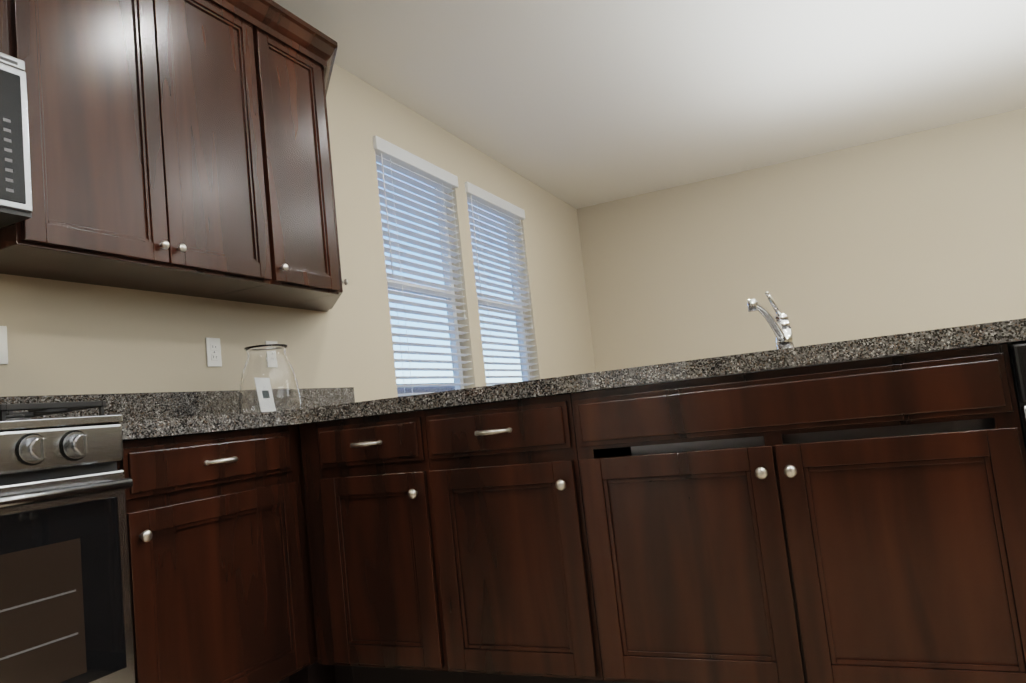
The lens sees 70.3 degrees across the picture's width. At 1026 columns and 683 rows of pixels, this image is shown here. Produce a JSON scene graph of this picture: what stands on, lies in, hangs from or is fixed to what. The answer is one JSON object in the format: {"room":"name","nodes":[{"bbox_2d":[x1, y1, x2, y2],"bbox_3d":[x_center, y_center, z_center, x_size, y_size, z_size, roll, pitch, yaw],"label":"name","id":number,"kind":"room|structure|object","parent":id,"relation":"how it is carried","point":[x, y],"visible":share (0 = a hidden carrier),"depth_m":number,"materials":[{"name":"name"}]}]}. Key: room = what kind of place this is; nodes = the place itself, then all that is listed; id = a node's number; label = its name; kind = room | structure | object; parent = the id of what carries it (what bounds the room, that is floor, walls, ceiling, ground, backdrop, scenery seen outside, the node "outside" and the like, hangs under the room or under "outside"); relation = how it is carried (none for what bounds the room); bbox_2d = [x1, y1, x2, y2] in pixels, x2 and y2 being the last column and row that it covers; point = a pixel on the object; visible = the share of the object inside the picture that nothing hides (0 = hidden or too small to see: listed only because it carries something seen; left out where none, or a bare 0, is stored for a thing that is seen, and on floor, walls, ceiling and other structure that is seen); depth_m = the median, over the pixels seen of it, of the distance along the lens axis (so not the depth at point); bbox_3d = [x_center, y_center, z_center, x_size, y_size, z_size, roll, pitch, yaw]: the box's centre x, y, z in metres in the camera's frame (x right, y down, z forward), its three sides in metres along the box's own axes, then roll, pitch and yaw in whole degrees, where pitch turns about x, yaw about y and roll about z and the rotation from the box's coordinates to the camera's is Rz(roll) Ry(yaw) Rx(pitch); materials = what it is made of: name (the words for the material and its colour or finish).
{"room":"kitchen","nodes":[
{"label":"kitchen","id":0,"kind":"room"},
{"bbox_2d":[0,63,1025,401],"bbox_3d":[2.330,-0.652,1.703,7.780,2.740,8.890,-9,-6,24],"label":"wall","id":1,"kind":"structure","parent":0,"point":[912,233],"depth_m":5.95,"materials":[{"name":"beige paint"}]},
{"bbox_2d":[0,326,7,363],"bbox_3d":[-1.510,0.009,2.123,0.008,0.114,0.070,-9,-6,24],"label":"electrical outlet","id":2,"kind":"object","parent":1,"relation":"attached to","point":[3,347],"visible":1,"depth_m":2.14,"materials":[{"name":"white plastic"}]},
{"bbox_2d":[0,0,23,60],"bbox_3d":[-1.673,-0.999,1.685,0.351,0.558,0.761,-9,-6,24],"label":"upper cabinet","id":3,"kind":"object","parent":1,"relation":"attached to","point":[9,9],"depth_m":1.95,"materials":[{"name":"brown wood"}]},
{"bbox_2d":[0,52,31,227],"bbox_3d":[-1.572,-0.518,1.621,0.450,0.421,0.750,-9,-6,24],"label":"microwave","id":4,"kind":"object","parent":3,"relation":"attached to","point":[15,191],"visible":1,"depth_m":1.85,"materials":[{"name":"grey"}]},
{"bbox_2d":[0,0,291,300],"bbox_3d":[-1.295,-0.728,2.423,0.351,1.039,1.049,-9,-6,24],"label":"upper cabinet","id":5,"kind":"object","parent":1,"relation":"attached to","point":[179,147],"depth_m":2.33,"materials":[{"name":"brown wood"}]},
{"bbox_2d":[0,387,354,420],"bbox_3d":[-1.154,0.251,2.797,0.027,0.121,1.739,-9,-6,24],"label":"backsplash","id":6,"kind":"structure","parent":1,"relation":"attached to","point":[140,406],"depth_m":2.55,"materials":[{"name":"stone"}]},
{"bbox_2d":[205,337,221,366],"bbox_3d":[-1.171,0.042,2.854,0.008,0.114,0.070,-9,-6,24],"label":"electrical outlet","id":7,"kind":"object","parent":1,"relation":"attached to","point":[213,350],"visible":1,"depth_m":2.85,"materials":[{"name":"white plastic"}]},
{"bbox_2d":[265,341,277,344],"bbox_3d":[-1.038,0.055,3.143,0.008,0.114,0.070,-9,-6,24],"label":"electrical outlet","id":8,"kind":"object","parent":1,"relation":"attached to","point":[270,342],"visible":0.15,"depth_m":3.14,"materials":[{"name":"white plastic"}]},
{"bbox_2d":[232,24,347,307],"bbox_3d":[-1.021,-0.701,3.015,0.351,1.039,0.526,-9,-6,24],"label":"upper cabinet","id":9,"kind":"object","parent":1,"relation":"attached to","point":[303,74],"depth_m":3.01,"materials":[{"name":"brown wood"}]},
{"bbox_2d":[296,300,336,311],"bbox_3d":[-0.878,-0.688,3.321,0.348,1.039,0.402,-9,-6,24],"label":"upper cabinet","id":10,"kind":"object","parent":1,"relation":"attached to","point":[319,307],"depth_m":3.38,"materials":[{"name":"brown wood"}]},
{"bbox_2d":[377,167,463,396],"bbox_3d":[-0.560,-0.309,4.476,0.147,1.648,0.918,-9,-6,24],"label":"window","id":11,"kind":"structure","parent":1,"relation":"in","point":[457,373],"depth_m":4.74,"materials":[{"name":"glass"}]},
{"bbox_2d":[373,135,473,395],"bbox_3d":[-0.522,-0.327,4.459,0.080,1.634,0.944,-9,-6,24],"label":"window blinds","id":12,"kind":"object","parent":11,"relation":"attached to","point":[396,158],"visible":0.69,"depth_m":4.44,"materials":[{"name":"white plastic"}]},
{"bbox_2d":[469,207,529,385],"bbox_3d":[-0.098,-0.265,5.474,0.147,1.648,0.958,-9,-6,24],"label":"window","id":13,"kind":"structure","parent":1,"relation":"in","point":[525,373],"depth_m":5.81,"materials":[{"name":"glass"}]},
{"bbox_2d":[465,181,537,385],"bbox_3d":[-0.060,-0.283,5.457,0.080,1.634,0.984,-9,-6,24],"label":"window blinds","id":14,"kind":"object","parent":13,"relation":"attached to","point":[477,196],"visible":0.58,"depth_m":5.45,"materials":[{"name":"white plastic"}]},
{"bbox_2d":[273,0,1025,208],"bbox_3d":[2.193,-2.040,1.828,7.810,0.060,8.950,-9,-6,24],"label":"ceiling","id":15,"kind":"structure","parent":0,"point":[577,104],"depth_m":4.50,"materials":[{"name":"white paint"}]},
{"bbox_3d":[2.493,0.727,1.566,7.810,0.050,8.950,-9,-6,24],"label":"floor","id":16,"kind":"structure","parent":0,"visible":0},
{"bbox_2d":[0,401,135,682],"bbox_3d":[-1.326,0.493,1.483,0.718,1.215,0.762,-9,-6,24],"label":"range","id":17,"kind":"object","parent":16,"relation":"on","point":[66,616],"visible":1,"depth_m":1.56,"materials":[{"name":"grey metal"}]},
{"bbox_2d":[117,425,335,682],"bbox_3d":[-0.911,0.723,2.403,0.662,0.843,1.231,-9,-6,24],"label":"base cabinet","id":18,"kind":"object","parent":16,"relation":"on","point":[220,573],"visible":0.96,"depth_m":2.00,"materials":[{"name":"brown wood"}]},
{"bbox_2d":[299,414,418,682],"bbox_3d":[-0.275,0.658,2.445,0.537,0.844,0.625,-9,-6,24],"label":"base cabinet","id":19,"kind":"object","parent":16,"relation":"on","point":[365,628],"depth_m":2.20,"materials":[{"name":"brown wood"}]},
{"bbox_2d":[118,318,1025,440],"bbox_3d":[0.380,0.104,2.093,3.412,0.045,1.739,-9,-6,24],"label":"countertop","id":20,"kind":"structure","parent":19,"relation":"on","point":[986,334],"depth_m":1.83,"materials":[{"name":"stone"}]},
{"bbox_2d":[239,344,301,413],"bbox_3d":[-0.922,0.150,2.748,0.224,0.262,0.224,-9,-6,24],"label":"glass jar","id":21,"kind":"object","parent":20,"relation":"on","point":[269,382],"visible":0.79,"depth_m":2.67,"materials":[{"name":"clear glass"}]},
{"bbox_2d":[747,292,793,348],"bbox_3d":[0.887,-0.073,2.136,0.466,0.202,0.290,-9,-6,24],"label":"faucet","id":22,"kind":"object","parent":20,"relation":"on","point":[779,325],"visible":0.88,"depth_m":2.25,"materials":[{"name":"silver metal"}]},
{"bbox_2d":[631,347,994,454],"bbox_3d":[0.775,0.182,1.983,0.864,0.214,0.464,-9,-6,24],"label":"sink","id":23,"kind":"object","parent":20,"relation":"in","point":[951,426],"visible":0.15,"depth_m":1.75,"materials":[{"name":"silver metal"}]},
{"bbox_2d":[395,384,690,682],"bbox_3d":[0.114,0.599,2.268,0.594,0.844,0.625,-9,-6,24],"label":"base cabinet","id":24,"kind":"object","parent":16,"relation":"on","point":[566,538],"depth_m":1.95,"materials":[{"name":"brown wood"}]},
{"bbox_2d":[1007,342,1025,450],"bbox_3d":[1.474,0.390,1.603,0.608,0.841,0.646,-9,-6,24],"label":"dishwasher","id":25,"kind":"object","parent":16,"relation":"on","point":[1017,354],"visible":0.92,"depth_m":1.51,"materials":[{"name":"grey metal"}]},
{"label":"outside","id":26,"kind":"structure","parent":0,"visible":0},
{"bbox_3d":[-15.540,4.182,13.982,35.830,0.100,34.000,-9,-6,24],"label":"ground","id":27,"kind":"structure","parent":26,"visible":0},
{"bbox_2d":[397,383,454,396],"bbox_3d":[-6.238,1.781,10.884,0.200,2.080,24.000,-9,-6,24],"label":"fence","id":28,"kind":"object","parent":27,"relation":"on","point":[413,390],"depth_m":19.32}
]}

